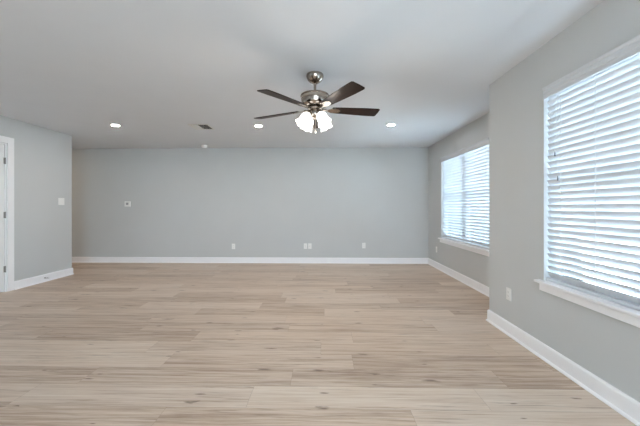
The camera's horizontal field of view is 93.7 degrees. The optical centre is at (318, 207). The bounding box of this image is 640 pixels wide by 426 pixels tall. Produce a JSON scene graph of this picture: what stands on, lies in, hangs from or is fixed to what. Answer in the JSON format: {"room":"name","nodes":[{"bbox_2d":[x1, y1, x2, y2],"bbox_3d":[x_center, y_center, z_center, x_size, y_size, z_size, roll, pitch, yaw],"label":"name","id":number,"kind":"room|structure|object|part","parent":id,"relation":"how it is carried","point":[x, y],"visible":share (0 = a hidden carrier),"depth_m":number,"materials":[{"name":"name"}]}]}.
{"room":"empty living room","nodes":[
{"label":"empty living room","id":0,"kind":"room"},
{"bbox_2d":[0,115,71,280],"bbox_3d":[-6.139,-0.050,1.282,2.874,2.600,8.725,0,0,1],"label":"wall","id":1,"kind":"structure","parent":0,"point":[42,156],"depth_m":5.00,"materials":[{"name":"paint"}]},
{"bbox_2d":[0,144,5,291],"bbox_3d":[-4.635,0.152,4.031,0.114,2.171,0.837,0,0,1],"label":"door","id":2,"kind":"structure","parent":1,"relation":"in","point":[2,159],"depth_m":4.41,"materials":[{"name":"paint"}]},
{"bbox_2d":[0,135,13,291],"bbox_3d":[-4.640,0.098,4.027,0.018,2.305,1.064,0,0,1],"label":"trim","id":3,"kind":"structure","parent":1,"relation":"attached to","point":[10,141],"depth_m":4.50,"materials":[{"name":"white paint"}]},
{"bbox_2d":[14,268,73,289],"bbox_3d":[-6.052,1.187,5.129,2.900,0.127,1.081,0,0,1],"label":"baseboard","id":4,"kind":"structure","parent":1,"relation":"attached to","point":[31,281],"depth_m":5.00,"materials":[{"name":"white paint"}]},
{"bbox_2d":[58,198,63,204],"bbox_3d":[-4.618,-0.112,5.390,0.010,0.126,0.122,0,0,1],"label":"light switch","id":5,"kind":"object","parent":1,"relation":"attached to","point":[60,200],"visible":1,"depth_m":5.38,"materials":[{"name":"white plastic"}]},
{"bbox_2d":[72,147,427,257],"bbox_3d":[-2.524,-0.050,6.875,10.286,2.600,0.150,0,0,1],"label":"wall","id":6,"kind":"structure","parent":0,"point":[186,202],"depth_m":6.78,"materials":[{"name":"paint"}]},
{"bbox_2d":[124,201,130,206],"bbox_3d":[-4.344,-0.085,6.823,0.132,0.120,0.026,0,0,1],"label":"thermostat","id":7,"kind":"object","parent":6,"relation":"attached to","point":[126,203],"visible":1,"depth_m":6.81,"materials":[{"name":"white plastic"}]},
{"bbox_2d":[72,257,427,263],"bbox_3d":[-2.506,1.187,6.787,9.926,0.127,0.026,0,0,1],"label":"baseboard","id":8,"kind":"structure","parent":6,"relation":"attached to","point":[74,259],"depth_m":6.77,"materials":[{"name":"white paint"}]},
{"bbox_2d":[0,0,602,148],"bbox_3d":[-2.622,-1.410,1.826,10.286,0.120,10.250,0,0,1],"label":"ceiling","id":9,"kind":"structure","parent":0,"point":[152,69],"depth_m":2.75,"materials":[{"name":"paint"}]},
{"bbox_2d":[187,124,214,129],"bbox_3d":[-1.948,-1.341,5.004,0.333,0.018,0.330,0,0,1],"label":"ceiling vent","id":10,"kind":"object","parent":9,"relation":"in","point":[195,126],"visible":1,"depth_m":4.98,"materials":[{"name":"white metal"}]},
{"bbox_2d":[254,71,379,133],"bbox_3d":[-0.029,-1.045,3.083,1.345,0.610,1.299,0,0,1],"label":"ceiling fan","id":11,"kind":"object","parent":9,"relation":"hanging from","point":[314,100],"visible":1,"depth_m":2.96,"materials":[{"name":"brown wood"}]},
{"bbox_3d":[-0.439,-0.985,3.201,0.517,0.007,0.148,-2,12,22],"label":"blade","id":12,"kind":"part","parent":11,"relation":"part of","materials":[{"name":"brown wood"}]},
{"bbox_3d":[-0.312,-0.989,2.707,0.148,0.007,0.517,14,10,39],"label":"blade","id":13,"kind":"part","parent":11,"relation":"part of","materials":[{"name":"brown wood"}]},
{"bbox_3d":[-0.132,-0.879,2.967,0.131,0.137,0.144,39,-23,-31],"label":"lamp shade","id":14,"kind":"part","parent":11,"relation":"part of","materials":[{"name":"white glass"}]},
{"bbox_3d":[-0.111,-0.879,3.137,0.144,0.137,0.131,0,33,-38],"label":"lamp shade","id":15,"kind":"part","parent":11,"relation":"part of","materials":[{"name":"white glass"}]},
{"bbox_3d":[-0.009,-0.998,3.474,0.148,0.007,0.517,-14,-1,4],"label":"blade","id":16,"kind":"part","parent":11,"relation":"part of","materials":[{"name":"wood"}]},
{"bbox_3d":[0.038,-0.879,2.946,0.144,0.137,0.131,0,-33,-38],"label":"lamp shade","id":17,"kind":"part","parent":11,"relation":"part of","materials":[{"name":"white glass"}]},
{"bbox_3d":[0.060,-0.879,3.116,0.131,0.137,0.144,-39,23,-31],"label":"lamp shade","id":18,"kind":"part","parent":11,"relation":"part of","materials":[{"name":"white glass"}]},
{"bbox_3d":[0.196,-1.004,2.675,0.148,0.007,0.517,12,-8,-32],"label":"blade","id":19,"kind":"part","parent":11,"relation":"part of","materials":[{"name":"brown wood"}]},
{"bbox_3d":[0.384,-1.009,3.149,0.517,0.007,0.148,-2,-12,-14],"label":"blade","id":20,"kind":"part","parent":11,"relation":"part of","materials":[{"name":"brown wood"}]},
{"bbox_2d":[0,263,636,425],"bbox_3d":[-2.622,1.310,1.826,10.286,0.120,10.250,0,0,1],"label":"floor","id":21,"kind":"structure","parent":0,"point":[100,344],"depth_m":2.57,"materials":[{"name":"brown wood"}]},
{"bbox_2d":[428,112,488,286],"bbox_3d":[2.503,-0.050,4.998,0.160,2.600,3.409,0,0,1],"label":"wall","id":22,"kind":"structure","parent":0,"point":[475,266],"depth_m":5.62,"materials":[{"name":"paint"}]},
{"bbox_2d":[438,190,488,256],"bbox_3d":[2.480,-0.151,5.098,0.206,1.678,1.860,0,0,1],"label":"window","id":23,"kind":"structure","parent":22,"relation":"in","point":[475,249],"depth_m":4.95,"materials":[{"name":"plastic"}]},
{"bbox_3d":[2.548,0.201,5.545,0.004,0.771,0.786,0,0,1],"label":"pane","id":24,"kind":"part","parent":23,"relation":"part of","materials":[{"name":"clear glass"}]},
{"bbox_3d":[2.450,0.613,5.098,0.146,0.022,1.860,0,0,1],"label":"sill","id":25,"kind":"part","parent":23,"relation":"part of","materials":[{"name":"white paint"}]},
{"bbox_2d":[440,138,488,249],"bbox_3d":[2.447,-0.195,5.099,0.080,1.586,1.748,0,0,1],"label":"window blind","id":26,"kind":"object","parent":23,"relation":"attached to","point":[466,169],"visible":0.87,"depth_m":4.91,"materials":[{"name":"white plastic"}]},
{"bbox_3d":[2.461,0.587,5.098,0.048,0.022,1.734,0,0,1],"label":"rail","id":27,"kind":"part","parent":26,"relation":"part of","materials":[{"name":"white"}]},
{"bbox_3d":[2.530,0.201,4.649,0.004,0.771,0.786,0,0,1],"label":"pane","id":28,"kind":"part","parent":23,"relation":"part of","materials":[{"name":"clear glass"}]},
{"bbox_2d":[489,0,639,401],"bbox_3d":[2.151,-0.050,-0.046,0.668,2.600,6.691,0,0,1],"label":"wall","id":29,"kind":"structure","parent":0,"point":[608,347],"depth_m":2.56,"materials":[{"name":"paint"}]},
{"bbox_2d":[506,287,510,300],"bbox_3d":[1.871,0.850,2.953,0.009,0.122,0.076,0,0,1],"label":"wall outlet","id":30,"kind":"object","parent":29,"relation":"attached to","point":[508,290],"visible":1,"depth_m":2.95,"materials":[{"name":"white plastic"}]},
{"bbox_2d":[428,258,639,425],"bbox_3d":[2.111,1.187,2.645,0.534,0.127,8.130,0,0,1],"label":"baseboard","id":31,"kind":"structure","parent":29,"relation":"attached to","point":[625,405],"depth_m":2.27,"materials":[{"name":"white paint"}]},
{"bbox_2d":[534,229,639,327],"bbox_3d":[1.905,-0.151,1.609,0.206,1.678,1.860,0,0,1],"label":"window","id":32,"kind":"structure","parent":29,"relation":"in","point":[623,313],"depth_m":2.02,"materials":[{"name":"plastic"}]},
{"bbox_3d":[1.972,0.201,2.055,0.004,0.771,0.786,0,0,1],"label":"pane","id":33,"kind":"part","parent":32,"relation":"part of","materials":[{"name":"clear glass"}]},
{"bbox_3d":[1.875,0.613,1.609,0.146,0.022,1.860,0,0,1],"label":"sill","id":34,"kind":"part","parent":32,"relation":"part of","materials":[{"name":"white paint"}]},
{"bbox_2d":[542,35,639,310],"bbox_3d":[1.871,-0.195,1.609,0.080,1.586,1.748,0,0,1],"label":"window blind","id":35,"kind":"object","parent":29,"relation":"attached to","point":[594,109],"visible":1,"depth_m":2.03,"materials":[{"name":"white plastic"}]},
{"bbox_3d":[1.899,-0.176,2.334,0.033,1.504,0.002,0,0,1],"label":"ladder cord","id":36,"kind":"part","parent":35,"relation":"part of","materials":[{"name":"white fabric"}]},
{"bbox_3d":[1.885,0.587,1.609,0.048,0.022,1.734,0,0,1],"label":"rail","id":37,"kind":"part","parent":35,"relation":"part of","materials":[{"name":"white"}]},
{"bbox_3d":[1.894,-0.176,2.034,0.033,1.504,0.002,0,0,1],"label":"ladder cord","id":38,"kind":"part","parent":35,"relation":"part of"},
{"label":"outside","id":39,"kind":"structure","parent":0,"visible":0},
{"bbox_2d":[585,239,639,296],"bbox_3d":[7.458,1.675,4.857,109.926,0.150,110.000,0,0,1],"label":"ground","id":40,"kind":"structure","parent":39,"point":[587,239],"depth_m":7.24,"materials":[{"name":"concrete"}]}
]}

